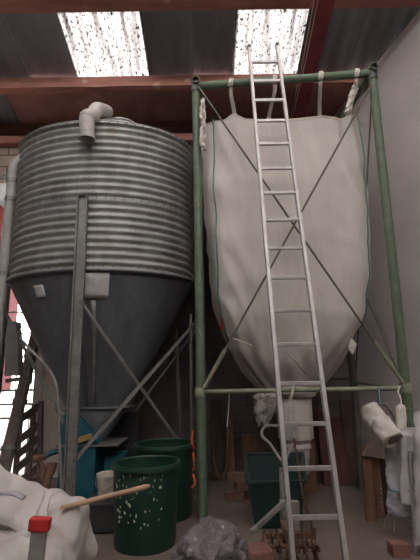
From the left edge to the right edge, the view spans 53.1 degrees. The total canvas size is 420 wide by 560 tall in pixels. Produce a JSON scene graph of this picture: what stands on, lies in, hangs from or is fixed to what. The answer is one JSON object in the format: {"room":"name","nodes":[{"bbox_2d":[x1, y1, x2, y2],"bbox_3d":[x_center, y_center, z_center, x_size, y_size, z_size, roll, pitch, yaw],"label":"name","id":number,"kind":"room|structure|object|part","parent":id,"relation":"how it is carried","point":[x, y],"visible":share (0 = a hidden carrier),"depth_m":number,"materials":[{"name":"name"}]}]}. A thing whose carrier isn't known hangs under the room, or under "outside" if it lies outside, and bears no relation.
{"room":"farm building","nodes":[
{"label":"farm building","id":0,"kind":"room"},
{"bbox_2d":[0,183,15,208],"bbox_3d":[-6.025,-1.551,10.211,8.400,0.120,4.600,-1,-13,0],"label":"ceiling","id":1,"kind":"structure","parent":0,"point":[2,185],"depth_m":8.85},
{"bbox_2d":[0,135,24,182],"bbox_3d":[-3.996,-2.279,7.806,2.480,0.950,0.200,-1,-13,0],"label":"brick wall","id":2,"kind":"structure","parent":0,"point":[7,154],"depth_m":7.70,"materials":[{"name":"beige brick"}]},
{"bbox_2d":[0,13,77,77],"bbox_3d":[-3.032,-3.613,6.504,1.671,0.383,1.222,-1,-13,0],"label":"ceiling","id":3,"kind":"structure","parent":0,"point":[40,40],"depth_m":6.53,"materials":[{"name":"grey metal"}]},
{"bbox_2d":[42,367,64,476],"bbox_3d":[-2.228,0.494,7.041,0.970,5.200,0.060,-1,-13,0],"label":"wall pier","id":4,"kind":"object","parent":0,"point":[50,436],"visible":0.07,"depth_m":6.61,"materials":[{"name":"grey concrete"}]},
{"bbox_2d":[0,89,350,122],"bbox_3d":[-0.998,-3.043,7.532,8.701,0.385,1.252,-1,-13,0],"label":"ceiling","id":5,"kind":"structure","parent":0,"point":[134,106],"depth_m":7.41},
{"bbox_2d":[289,0,334,118],"bbox_3d":[1.568,-5.238,2.723,0.220,3.100,10.827,-1,-13,-1],"label":"rafter","id":6,"kind":"object","parent":5,"relation":"attached to","point":[324,9],"visible":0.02,"depth_m":6.15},
{"bbox_2d":[290,0,314,118],"bbox_3d":[1.373,-3.287,6.199,0.026,0.605,2.230,-1,-13,0],"label":"string","id":7,"kind":"object","parent":6,"relation":"attached to","point":[314,0],"visible":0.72,"depth_m":6.11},
{"bbox_2d":[292,1,317,118],"bbox_3d":[1.417,-3.287,6.200,0.028,0.605,2.230,-1,-13,0],"label":"string","id":8,"kind":"object","parent":6,"relation":"attached to","point":[317,1],"visible":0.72,"depth_m":6.19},
{"bbox_2d":[142,10,233,75],"bbox_3d":[-0.313,-3.655,6.504,1.411,0.383,1.222,-1,-13,0],"label":"ceiling","id":9,"kind":"structure","parent":0,"point":[168,34],"depth_m":6.47,"materials":[{"name":"grey metal"}]},
{"bbox_2d":[57,11,150,76],"bbox_3d":[-1.587,-3.609,6.498,1.225,0.376,1.222,-1,-13,0],"label":"window","id":10,"kind":"structure","parent":9,"relation":"attached to","point":[100,44],"depth_m":6.45,"materials":[{"name":"white glass"}]},
{"bbox_2d":[19,474,419,559],"bbox_3d":[0.895,1.899,1.209,12.130,0.200,11.200,-1,-13,0],"label":"floor","id":11,"kind":"structure","parent":0,"point":[365,540],"depth_m":4.19,"materials":[{"name":"grey concrete"}]},
{"bbox_2d":[0,154,20,354],"bbox_3d":[-2.671,0.440,5.444,0.577,4.618,0.195,5,-14,-25],"label":"pipe","id":12,"kind":"object","parent":11,"relation":"on","point":[11,180],"visible":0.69,"depth_m":5.60,"materials":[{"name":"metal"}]},
{"bbox_2d":[0,311,33,472],"bbox_3d":[-3.857,1.804,6.885,2.054,2.586,0.040,-1,-13,0],"label":"gate","id":13,"kind":"object","parent":11,"relation":"on","point":[30,389],"visible":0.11,"depth_m":6.86,"materials":[{"name":"white metal"}]},
{"bbox_2d":[0,332,38,471],"bbox_3d":[-2.668,1.705,5.902,0.214,2.415,1.109,0,-13,-2],"label":"unloading auger","id":14,"kind":"object","parent":11,"relation":"on","point":[9,447],"visible":0.6,"depth_m":5.75,"materials":[{"name":"metal"}]},
{"bbox_2d":[12,401,43,483],"bbox_3d":[-2.651,2.471,6.116,0.447,1.359,0.358,-1,-13,0],"label":"wooden pallet","id":15,"kind":"object","parent":11,"relation":"on","point":[29,433],"visible":0.59,"depth_m":6.14,"materials":[{"name":"brown wood"}]},
{"bbox_2d":[28,516,51,559],"bbox_3d":[-0.728,1.454,1.680,0.125,0.927,0.058,-1,-13,0],"label":"rail","id":16,"kind":"object","parent":11,"relation":"on","point":[38,526],"visible":1,"depth_m":1.75,"materials":[{"name":"metal"}]},
{"bbox_3d":[-0.734,1.468,1.681,0.112,0.901,0.050,-1,-13,0],"label":"rail","id":17,"kind":"part","parent":16,"relation":"part of","materials":[{"name":"metal"}]},
{"bbox_2d":[37,460,45,484],"bbox_3d":[-1.775,2.277,4.529,0.313,0.599,0.083,-10,-15,34],"label":"wooden stick","id":18,"kind":"object","parent":11,"relation":"on","point":[41,466],"visible":0.31,"depth_m":4.60,"materials":[{"name":"wood"}]},
{"bbox_2d":[0,465,97,559],"bbox_3d":[-1.705,1.640,2.735,1.819,1.055,1.325,-1,-13,0],"label":"sack","id":19,"kind":"object","parent":11,"relation":"on","point":[70,536],"visible":0.85,"depth_m":2.67,"materials":[{"name":"fabric"}]},
{"bbox_2d":[60,484,149,510],"bbox_3d":[-0.744,1.622,3.163,0.041,0.114,0.987,-7,-14,26],"label":"wooden pole","id":20,"kind":"object","parent":19,"relation":"on","point":[145,486],"visible":1,"depth_m":3.07,"materials":[{"name":"brown wood"}]},
{"bbox_2d":[42,462,57,488],"bbox_3d":[-1.737,2.259,4.434,0.112,0.605,0.266,-4,-13,15],"label":"wooden stick","id":21,"kind":"object","parent":11,"relation":"on","point":[51,467],"visible":0.43,"depth_m":4.50,"materials":[{"name":"wood"}]},
{"bbox_2d":[33,414,128,498],"bbox_3d":[-1.541,2.147,5.155,0.931,1.124,0.970,-1,-13,0],"label":"mill","id":22,"kind":"object","parent":11,"relation":"on","point":[95,459],"visible":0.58,"depth_m":5.02,"materials":[{"name":"teal paint"}]},
{"bbox_3d":[-1.799,1.991,4.835,0.208,0.101,0.061,7,-15,-30],"label":"lever arm","id":23,"kind":"part","parent":22,"relation":"part of","materials":[{"name":"teal paint"}]},
{"bbox_3d":[-1.469,2.057,5.333,0.739,0.020,0.660,-1,-13,0],"label":"plate","id":24,"kind":"part","parent":22,"relation":"part of","materials":[{"name":"metal"}]},
{"bbox_2d":[89,492,113,533],"bbox_3d":[-1.061,2.375,4.307,0.361,0.282,0.430,-1,-13,0],"label":"crate","id":25,"kind":"object","parent":11,"relation":"on","point":[101,517],"visible":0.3,"depth_m":4.12,"materials":[{"name":"plastic"}]},
{"bbox_2d":[95,470,113,498],"bbox_3d":[-1.058,2.111,4.314,0.246,0.227,0.304,-1,-13,0],"label":"bucket","id":26,"kind":"object","parent":25,"relation":"on","point":[105,479],"visible":0.59,"depth_m":4.26,"materials":[{"name":"plastic"}]},
{"bbox_2d":[0,117,207,500],"bbox_3d":[-1.481,0.190,5.806,2.282,5.230,2.195,-12,-17,40],"label":"silo","id":27,"kind":"object","parent":11,"relation":"on","point":[101,270],"visible":0.94,"depth_m":5.22,"materials":[{"name":"metal"}]},
{"bbox_3d":[-2.802,0.987,5.631,0.062,3.637,0.110,-1,-13,0],"label":"leg","id":28,"kind":"part","parent":27,"relation":"part of","materials":[{"name":"metal"}]},
{"bbox_2d":[4,321,26,382],"bbox_3d":[-2.415,0.904,5.286,0.297,0.757,0.145,-1,-13,0],"label":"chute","id":29,"kind":"object","parent":27,"relation":"attached to","point":[13,349],"visible":1,"depth_m":5.23,"materials":[{"name":"grey metal"}]},
{"bbox_3d":[-2.073,0.137,5.098,0.167,0.143,0.062,-6,-14,23],"label":"patch plate","id":30,"kind":"part","parent":27,"relation":"part of","materials":[{"name":"grey metal"}]},
{"bbox_2d":[19,337,62,489],"bbox_3d":[-1.870,1.588,4.644,0.799,1.942,0.088,-6,-14,22],"label":"conduit","id":31,"kind":"object","parent":27,"relation":"attached to","point":[29,348],"visible":0.81,"depth_m":4.57,"materials":[{"name":"grey plastic"}]},
{"bbox_3d":[-1.495,0.754,4.690,0.160,3.638,0.062,-1,-13,0],"label":"leg","id":32,"kind":"part","parent":27,"relation":"part of","materials":[{"name":"metal"}]},
{"bbox_2d":[79,102,112,143],"bbox_3d":[-1.502,-2.128,5.605,0.237,0.925,0.808,-2,-13,6],"label":"vent elbow","id":33,"kind":"object","parent":27,"relation":"attached to","point":[88,117],"visible":0.99,"depth_m":5.25,"materials":[{"name":"grey plastic"}]},
{"bbox_3d":[-1.356,0.069,4.987,0.334,0.300,0.121,0,-13,-4],"label":"patch plate","id":34,"kind":"part","parent":27,"relation":"part of","materials":[{"name":"grey metal"}]},
{"bbox_3d":[-1.342,-2.251,6.355,0.470,0.230,0.470,-1,-13,0],"label":"fill lid","id":35,"kind":"part","parent":27,"relation":"part of","materials":[{"name":"metal"}]},
{"bbox_2d":[107,410,141,456],"bbox_3d":[-1.253,2.392,5.975,0.500,1.000,0.400,-1,-13,0],"label":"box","id":36,"kind":"object","parent":11,"relation":"on","point":[130,424],"visible":0.21,"depth_m":5.84,"materials":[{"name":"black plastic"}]},
{"bbox_2d":[111,455,180,555],"bbox_3d":[-0.600,2.069,3.923,0.662,0.707,0.662,-1,-13,0],"label":"plastic tub","id":37,"kind":"object","parent":11,"relation":"on","point":[145,521],"visible":0.98,"depth_m":3.69,"materials":[{"name":"green plastic"}]},
{"bbox_2d":[133,438,195,521],"bbox_3d":[-0.509,2.221,4.709,0.712,0.754,0.712,-1,-13,0],"label":"plastic tub","id":38,"kind":"object","parent":11,"relation":"on","point":[181,448],"visible":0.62,"depth_m":4.53,"materials":[{"name":"green plastic"}]},
{"bbox_2d":[191,430,194,448],"bbox_3d":[-0.191,1.773,4.665,0.029,0.206,0.045,-12,-17,40],"label":"twine","id":39,"kind":"object","parent":38,"relation":"hanging from","point":[192,442],"visible":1,"depth_m":4.65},
{"bbox_2d":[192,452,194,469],"bbox_3d":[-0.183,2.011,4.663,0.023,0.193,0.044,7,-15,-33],"label":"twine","id":40,"kind":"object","parent":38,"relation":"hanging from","point":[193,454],"visible":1,"depth_m":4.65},
{"bbox_2d":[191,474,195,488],"bbox_3d":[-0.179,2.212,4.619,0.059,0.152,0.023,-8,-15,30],"label":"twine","id":41,"kind":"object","parent":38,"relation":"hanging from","point":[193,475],"visible":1,"depth_m":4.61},
{"bbox_2d":[174,330,182,437],"bbox_3d":[-0.406,1.739,5.683,0.163,2.121,0.044,5,-14,-24],"label":"pole","id":42,"kind":"object","parent":11,"relation":"on","point":[176,331],"visible":0.66,"depth_m":5.72,"materials":[{"name":"grey metal"}]},
{"bbox_2d":[189,314,193,513],"bbox_3d":[-0.217,1.504,4.900,0.036,2.227,0.058,5,-14,-26],"label":"steel pole","id":43,"kind":"object","parent":11,"relation":"on","point":[190,315],"visible":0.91,"depth_m":4.95,"materials":[{"name":"metal"}]},
{"bbox_2d":[169,514,249,559],"bbox_3d":[0.006,2.067,3.236,0.643,0.384,0.595,-1,-13,0],"label":"sack","id":44,"kind":"object","parent":11,"relation":"on","point":[211,538],"visible":0.98,"depth_m":3.15,"materials":[{"name":"plastic"}]},
{"bbox_2d":[210,400,221,480],"bbox_3d":[0.089,2.381,6.290,0.160,1.123,0.160,-1,-13,0],"label":"leaning board","id":45,"kind":"object","parent":11,"relation":"on","point":[215,405],"visible":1,"depth_m":6.29,"materials":[{"name":"brown wood"}]},
{"bbox_2d":[227,412,234,471],"bbox_3d":[0.313,2.454,6.222,0.085,0.944,0.160,-1,-13,0],"label":"leaning board","id":46,"kind":"object","parent":11,"relation":"on","point":[230,418],"visible":0.64,"depth_m":6.21,"materials":[{"name":"brown wood"}]},
{"bbox_2d":[211,420,229,478],"bbox_3d":[0.150,2.423,6.040,0.268,0.781,0.174,-2,-13,6],"label":"rope","id":47,"kind":"object","parent":46,"relation":"hanging from","point":[222,475],"visible":1,"depth_m":6.00,"materials":[{"name":"fabric"}]},
{"bbox_2d":[225,490,243,500],"bbox_3d":[0.299,2.646,5.164,0.210,0.095,0.110,0,-13,-6],"label":"brick","id":48,"kind":"object","parent":11,"relation":"on","point":[230,495],"visible":0.91,"depth_m":5.11,"materials":[{"name":"red brick"}]},
{"bbox_2d":[244,491,249,498],"bbox_3d":[0.529,2.649,5.193,0.210,0.095,0.110,-3,-13,8],"label":"brick","id":49,"kind":"object","parent":11,"relation":"on","point":[246,493],"visible":0.34,"depth_m":5.15,"materials":[{"name":"red brick"}]},
{"bbox_2d":[234,480,248,491],"bbox_3d":[0.418,2.551,5.205,0.210,0.095,0.110,4,-13,-20],"label":"brick","id":50,"kind":"object","parent":49,"relation":"on","point":[238,486],"visible":0.54,"depth_m":5.15,"materials":[{"name":"red brick"}]},
{"bbox_2d":[227,471,244,481],"bbox_3d":[0.327,2.461,5.256,0.210,0.095,0.110,-5,-13,17],"label":"brick","id":51,"kind":"object","parent":50,"relation":"on","point":[232,476],"visible":0.97,"depth_m":5.21,"materials":[{"name":"red brick"}]},
{"bbox_2d":[242,434,256,477],"bbox_3d":[0.707,2.637,6.297,0.420,0.606,0.090,-1,-13,0],"label":"leaning board","id":52,"kind":"object","parent":11,"relation":"on","point":[249,441],"visible":0.21,"depth_m":6.32,"materials":[{"name":"brown wood"}]},
{"bbox_2d":[247,542,273,559],"bbox_3d":[0.376,2.156,3.224,0.190,0.200,0.200,1,-13,-8],"label":"block","id":53,"kind":"object","parent":11,"relation":"on","point":[257,550],"visible":0.76,"depth_m":3.16,"materials":[{"name":"brick"}]},
{"bbox_2d":[255,413,277,452],"bbox_3d":[0.823,2.387,6.045,0.300,0.982,0.190,-1,-13,0],"label":"leaning board","id":54,"kind":"object","parent":11,"relation":"on","point":[270,433],"visible":0.29,"depth_m":6.07,"materials":[{"name":"brown wood"}]},
{"bbox_2d":[244,452,306,528],"bbox_3d":[0.713,2.189,4.399,0.710,0.623,0.585,-1,-13,0],"label":"bin","id":55,"kind":"object","parent":11,"relation":"on","point":[261,469],"visible":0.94,"depth_m":4.16,"materials":[{"name":"plastic"}]},
{"bbox_2d":[250,424,320,559],"bbox_3d":[0.628,1.887,3.860,0.569,0.973,1.059,-1,-13,0],"label":"rusty tiller","id":56,"kind":"object","parent":11,"relation":"on","point":[305,545],"visible":0.76,"depth_m":3.48,"materials":[{"name":"grey metal"}]},
{"bbox_3d":[0.668,2.034,3.871,0.043,0.556,0.092,-4,-13,12],"label":"upright post","id":57,"kind":"part","parent":56,"relation":"part of","materials":[{"name":"grey metal"}]},
{"bbox_3d":[0.624,2.125,3.508,0.503,0.132,0.258,-1,-13,0],"label":"axle frame","id":58,"kind":"part","parent":56,"relation":"part of","materials":[{"name":"metal"}]},
{"bbox_2d":[293,438,312,531],"bbox_3d":[0.901,2.056,4.106,0.058,0.944,0.213,7,-15,-30],"label":"chain","id":59,"kind":"object","parent":56,"relation":"hanging from","point":[294,443],"visible":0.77,"depth_m":4.10,"materials":[{"name":"metal"}]},
{"bbox_2d":[247,42,348,559],"bbox_3d":[0.732,-0.435,4.146,0.424,5.663,1.411,-1,-13,0],"label":"ladder","id":60,"kind":"object","parent":11,"relation":"on","point":[338,516],"visible":1,"depth_m":3.71,"materials":[{"name":"grey metal"}]},
{"bbox_3d":[0.545,-0.403,4.133,0.036,5.598,1.389,-1,-13,0],"label":"rail","id":61,"kind":"part","parent":60,"relation":"part of","materials":[{"name":"metal"}]},
{"bbox_2d":[191,62,414,529],"bbox_3d":[0.948,0.090,5.422,2.303,5.181,1.810,-1,-13,0],"label":"frame","id":62,"kind":"object","parent":11,"relation":"on","point":[370,75],"visible":0.77,"depth_m":4.78,"materials":[{"name":"green paint"}]},
{"bbox_3d":[-0.125,0.011,4.803,0.132,5.094,0.102,-1,-13,0],"label":"post","id":63,"kind":"part","parent":62,"relation":"part of","materials":[{"name":"green metal"}]},
{"bbox_2d":[199,97,206,150],"bbox_3d":[-0.088,-1.914,5.143,0.091,0.734,0.085,-1,-13,0],"label":"bundle","id":64,"kind":"object","parent":62,"relation":"attached to","point":[202,141],"visible":1,"depth_m":5.12,"materials":[{"name":"white fabric"}]},
{"bbox_3d":[-0.120,0.330,6.217,0.102,5.094,0.102,-1,-13,0],"label":"post","id":65,"kind":"part","parent":62,"relation":"part of","materials":[{"name":"green metal"}]},
{"bbox_2d":[226,394,229,426],"bbox_3d":[0.200,1.382,4.504,0.027,0.382,0.126,2,-13,-13],"label":"string","id":66,"kind":"object","parent":62,"relation":"hanging from","point":[228,394],"visible":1,"depth_m":4.53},
{"bbox_2d":[252,393,277,427],"bbox_3d":[0.626,1.410,4.577,0.318,0.377,0.199,-1,-13,0],"label":"rag","id":67,"kind":"object","parent":62,"relation":"hanging from","point":[265,405],"visible":0.94,"depth_m":4.53,"materials":[{"name":"fabric"}]},
{"bbox_2d":[201,68,370,474],"bbox_3d":[0.985,-0.088,5.370,2.246,4.827,1.560,-1,-13,0],"label":"bag","id":68,"kind":"object","parent":62,"relation":"hanging from","point":[336,223],"visible":0.94,"depth_m":5.04,"materials":[{"name":"white fabric"}]},
{"bbox_2d":[220,317,223,331],"bbox_3d":[0.158,0.537,5.106,0.068,0.184,0.084,11,-17,-42],"label":"rag","id":69,"kind":"object","parent":68,"relation":"attached to","point":[221,322],"visible":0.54,"depth_m":5.08,"materials":[{"name":"red fabric"}]},
{"bbox_3d":[1.047,1.722,5.157,0.429,0.644,0.380,-1,-13,0],"label":"spout","id":70,"kind":"part","parent":68,"relation":"part of","materials":[{"name":"white fabric"}]},
{"bbox_3d":[1.050,2.168,5.064,0.314,0.290,0.283,-1,-13,0],"label":"spout","id":71,"kind":"part","parent":68,"relation":"part of","materials":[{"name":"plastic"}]},
{"bbox_3d":[0.918,-0.693,4.810,2.110,3.678,0.024,-2,-13,4],"label":"diagonal rod","id":72,"kind":"part","parent":62,"relation":"part of","materials":[{"name":"metal"}]},
{"bbox_2d":[288,386,294,421],"bbox_3d":[0.839,1.260,4.340,0.050,0.406,0.093,10,-17,-40],"label":"rope","id":73,"kind":"object","parent":62,"relation":"hanging from","point":[293,387],"visible":0.79,"depth_m":4.33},
{"bbox_3d":[0.940,-0.596,4.773,2.090,3.520,0.024,-2,-13,5],"label":"diagonal rod","id":74,"kind":"part","parent":62,"relation":"part of","materials":[{"name":"grey metal"}]},
{"bbox_3d":[1.603,1.355,5.814,0.740,0.072,0.044,-2,-13,4],"label":"rail","id":75,"kind":"part","parent":62,"relation":"part of","materials":[{"name":"metal"}]},
{"bbox_2d":[344,84,357,115],"bbox_3d":[1.754,-2.262,5.217,0.217,0.466,0.105,-1,-13,0],"label":"cloth","id":76,"kind":"object","parent":62,"relation":"attached to","point":[353,92],"visible":1,"depth_m":5.18,"materials":[{"name":"white fabric"}]},
{"bbox_3d":[1.954,0.256,6.035,0.102,5.094,0.102,-1,-13,0],"label":"post","id":77,"kind":"part","parent":62,"relation":"part of","materials":[{"name":"metal"}]},
{"bbox_3d":[1.988,-0.423,5.455,0.022,3.771,1.453,0,-13,-3],"label":"diagonal rod","id":78,"kind":"part","parent":62,"relation":"part of","materials":[{"name":"grey metal"}]},
{"bbox_3d":[1.997,1.262,5.065,0.044,0.092,1.452,0,-13,-2],"label":"rail","id":79,"kind":"part","parent":62,"relation":"part of","materials":[{"name":"green metal"}]},
{"bbox_2d":[378,386,380,407],"bbox_3d":[1.726,1.251,4.282,0.023,0.334,0.120,-11,-16,38],"label":"twine","id":80,"kind":"object","parent":62,"relation":"attached to","point":[378,386],"visible":0.69,"depth_m":4.30,"materials":[{"name":"blue plastic"}]},
{"bbox_2d":[360,402,385,430],"bbox_3d":[1.629,1.355,4.165,0.214,0.288,0.290,9,-16,-36],"label":"cloth","id":81,"kind":"object","parent":80,"relation":"hanging from","point":[371,410],"visible":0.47,"depth_m":4.12,"materials":[{"name":"white fabric"}]},
{"bbox_2d":[371,415,402,447],"bbox_3d":[1.629,1.396,3.876,0.207,0.286,0.291,3,-13,-16],"label":"cloth","id":82,"kind":"object","parent":81,"relation":"attached to","point":[383,427],"visible":1,"depth_m":3.82,"materials":[{"name":"white fabric"}]},
{"bbox_3d":[1.980,0.213,5.316,0.022,2.100,1.438,0,-13,-2],"label":"diagonal rod","id":83,"kind":"part","parent":62,"relation":"part of","materials":[{"name":"metal"}]},
{"bbox_2d":[381,403,395,423],"bbox_3d":[1.841,1.381,4.275,0.109,0.251,0.181,10,-16,-39],"label":"strap","id":84,"kind":"object","parent":62,"relation":"hanging from","point":[384,404],"visible":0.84,"depth_m":4.28,"materials":[{"name":"fabric"}]},
{"bbox_3d":[2.020,-0.064,4.620,0.137,5.094,0.102,-1,-13,0],"label":"post","id":85,"kind":"part","parent":62,"relation":"part of","materials":[{"name":"green metal"}]},
{"bbox_2d":[397,385,401,403],"bbox_3d":[1.915,1.170,4.244,0.037,0.199,0.147,-7,-14,25],"label":"wire hook","id":86,"kind":"object","parent":62,"relation":"hanging from","point":[399,385],"visible":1,"depth_m":4.24,"materials":[{"name":"white metal"}]},
{"bbox_2d":[395,404,406,429],"bbox_3d":[1.870,1.409,4.113,0.182,0.369,0.106,9,-16,-39],"label":"bundle","id":87,"kind":"object","parent":86,"relation":"hanging from","point":[400,410],"visible":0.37,"depth_m":4.11,"materials":[{"name":"white fabric"}]},
{"bbox_2d":[304,442,316,492],"bbox_3d":[1.172,2.472,5.589,0.400,0.600,0.300,-1,-13,0],"label":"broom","id":88,"kind":"object","parent":11,"relation":"on","point":[310,486],"visible":0.33,"depth_m":5.42,"materials":[{"name":"brown wood"}]},
{"bbox_2d":[311,402,322,482],"bbox_3d":[1.460,2.326,6.057,0.300,1.085,0.190,-1,-13,0],"label":"leaning board","id":89,"kind":"object","parent":11,"relation":"on","point":[319,477],"visible":0.21,"depth_m":6.02,"materials":[{"name":"brown wood"}]},
{"bbox_2d":[316,411,331,485],"bbox_3d":[1.635,2.349,5.897,0.180,0.967,0.190,-1,-13,0],"label":"leaning board","id":90,"kind":"object","parent":11,"relation":"on","point":[327,480],"visible":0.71,"depth_m":5.87,"materials":[{"name":"brown wood"}]},
{"bbox_2d":[330,417,349,485],"bbox_3d":[1.815,2.388,5.888,0.170,0.882,0.189,-1,-13,0],"label":"leaning board","id":91,"kind":"object","parent":11,"relation":"on","point":[336,422],"visible":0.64,"depth_m":5.86,"materials":[{"name":"brown wood"}]},
{"bbox_2d":[339,400,357,485],"bbox_3d":[1.993,2.271,5.914,0.200,1.114,0.190,-1,-13,0],"label":"leaning board","id":92,"kind":"object","parent":11,"relation":"on","point":[345,405],"visible":0.64,"depth_m":5.91,"materials":[{"name":"brown wood"}]},
{"bbox_2d":[359,446,391,521],"bbox_3d":[1.792,2.147,4.488,0.411,0.730,0.118,8,-15,-34],"label":"planks","id":93,"kind":"object","parent":11,"relation":"on","point":[375,488],"visible":0.77,"depth_m":4.43,"materials":[{"name":"brown wood"}]},
{"bbox_2d":[363,418,390,458],"bbox_3d":[1.795,1.678,4.464,0.382,0.432,0.088,-1,-13,0],"label":"canvas","id":94,"kind":"object","parent":93,"relation":"on","point":[374,447],"visible":0.32,"depth_m":4.41},
{"bbox_2d":[383,514,394,532],"bbox_3d":[1.724,2.305,4.019,0.071,0.222,0.168,6,-14,-26],"label":"loose wire","id":95,"kind":"object","parent":11,"relation":"on","point":[388,514],"visible":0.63,"depth_m":4.01,"materials":[{"name":"grey metal"}]},
{"bbox_2d":[387,539,409,557],"bbox_3d":[1.585,2.259,3.536,0.140,0.100,0.120,-1,-13,0],"label":"brick","id":96,"kind":"object","parent":11,"relation":"on","point":[398,548],"visible":1,"depth_m":3.48,"materials":[{"name":"brick"}]},
{"bbox_2d":[407,450,418,555],"bbox_3d":[1.748,1.904,3.614,0.078,0.822,0.036,-1,-13,0],"label":"stake","id":97,"kind":"object","parent":11,"relation":"on","point":[410,458],"visible":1,"depth_m":3.61,"materials":[{"name":"metal"}]},
{"bbox_2d":[399,427,414,504],"bbox_3d":[1.786,1.648,3.750,0.287,0.613,0.143,5,-14,-25],"label":"tube","id":98,"kind":"object","parent":97,"relation":"hanging from","point":[406,443],"visible":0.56,"depth_m":3.72,"materials":[{"name":"white plastic"}]},
{"bbox_2d":[412,411,419,545],"bbox_3d":[1.832,1.687,3.615,0.294,1.063,0.133,2,-13,-14],"label":"plastic sheet","id":99,"kind":"object","parent":97,"relation":"hanging from","point":[416,417],"visible":1,"depth_m":3.60,"materials":[{"name":"white plastic"}]},
{"bbox_2d":[128,132,350,473],"bbox_3d":[-0.183,0.101,7.256,5.070,6.000,0.200,-1,-13,0],"label":"wall","id":100,"kind":"structure","parent":0,"point":[228,375],"depth_m":6.78,"materials":[{"name":"brown wood"}]},
{"bbox_2d":[0,136,23,146],"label":"wall plate","id":101,"kind":"object","parent":100,"relation":"attached to","point":[9,141],"depth_m":7.63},
{"bbox_2d":[31,350,43,477],"bbox_3d":[-2.771,0.610,7.109,0.140,5.020,0.300,-1,-13,0],"label":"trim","id":102,"kind":"structure","parent":100,"relation":"attached to","point":[37,387],"depth_m":6.70,"materials":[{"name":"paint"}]},
{"bbox_2d":[0,120,218,134],"bbox_3d":[-1.473,-2.814,7.743,7.343,0.200,0.177,-1,-13,0],"label":"beam","id":103,"kind":"structure","parent":100,"relation":"attached to","point":[186,126],"depth_m":7.69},
{"bbox_2d":[174,133,192,143],"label":"wall plate","id":104,"kind":"object","parent":100,"relation":"attached to","point":[188,137],"depth_m":7.63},
{"bbox_2d":[308,7,419,72],"bbox_3d":[2.517,-3.700,6.504,2.170,0.383,1.222,-1,-13,0],"label":"ceiling","id":105,"kind":"structure","parent":0,"point":[377,27],"depth_m":6.42,"materials":[{"name":"grey metal"}]},
{"bbox_2d":[231,9,311,74],"bbox_3d":[0.908,-3.648,6.498,1.134,0.379,1.222,-1,-13,0],"label":"window","id":106,"kind":"structure","parent":105,"relation":"attached to","point":[261,29],"depth_m":6.41,"materials":[{"name":"white glass"}]},
{"bbox_2d":[333,10,419,445],"bbox_3d":[4.641,-2.651,2.160,0.215,8.980,11.966,4,-14,-23],"label":"wall","id":107,"kind":"structure","parent":0,"point":[398,70],"depth_m":6.20,"materials":[{"name":"paint"}]},
{"bbox_2d":[0,74,368,94],"bbox_3d":[-1.285,-3.216,6.900,7.732,0.271,0.178,-1,-13,0],"label":"beam","id":108,"kind":"structure","parent":107,"relation":"attached to","point":[172,83],"depth_m":6.85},
{"bbox_2d":[0,0,419,13],"bbox_3d":[-1.034,-3.857,5.793,8.252,0.200,0.249,-1,-13,0],"label":"beam","id":109,"kind":"structure","parent":107,"relation":"attached to","point":[6,6],"depth_m":5.79,"materials":[{"name":"brown metal"}]},
{"bbox_2d":[384,444,411,521],"bbox_3d":[1.751,1.834,3.897,0.254,0.666,0.336,-7,-14,24],"label":"plastic bag","id":110,"kind":"object","parent":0,"point":[398,510],"visible":0.48,"depth_m":3.80,"materials":[{"name":"white plastic"}]},
{"label":"outside","id":111,"kind":"structure","parent":0,"visible":0},
{"bbox_2d":[0,411,29,473],"bbox_3d":[0.074,4.736,13.284,40.000,0.300,13.600,-1,-13,0],"label":"ground","id":112,"kind":"structure","parent":111,"point":[3,423],"depth_m":13.14,"materials":[{"name":"white"}]},
{"bbox_2d":[0,205,17,388],"bbox_3d":[-5.886,1.029,8.979,3.080,5.080,1.270,-1,-13,0],"label":"trailer","id":113,"kind":"object","parent":112,"relation":"on","point":[13,305],"visible":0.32,"depth_m":9.28,"materials":[{"name":"paint"}]}
]}

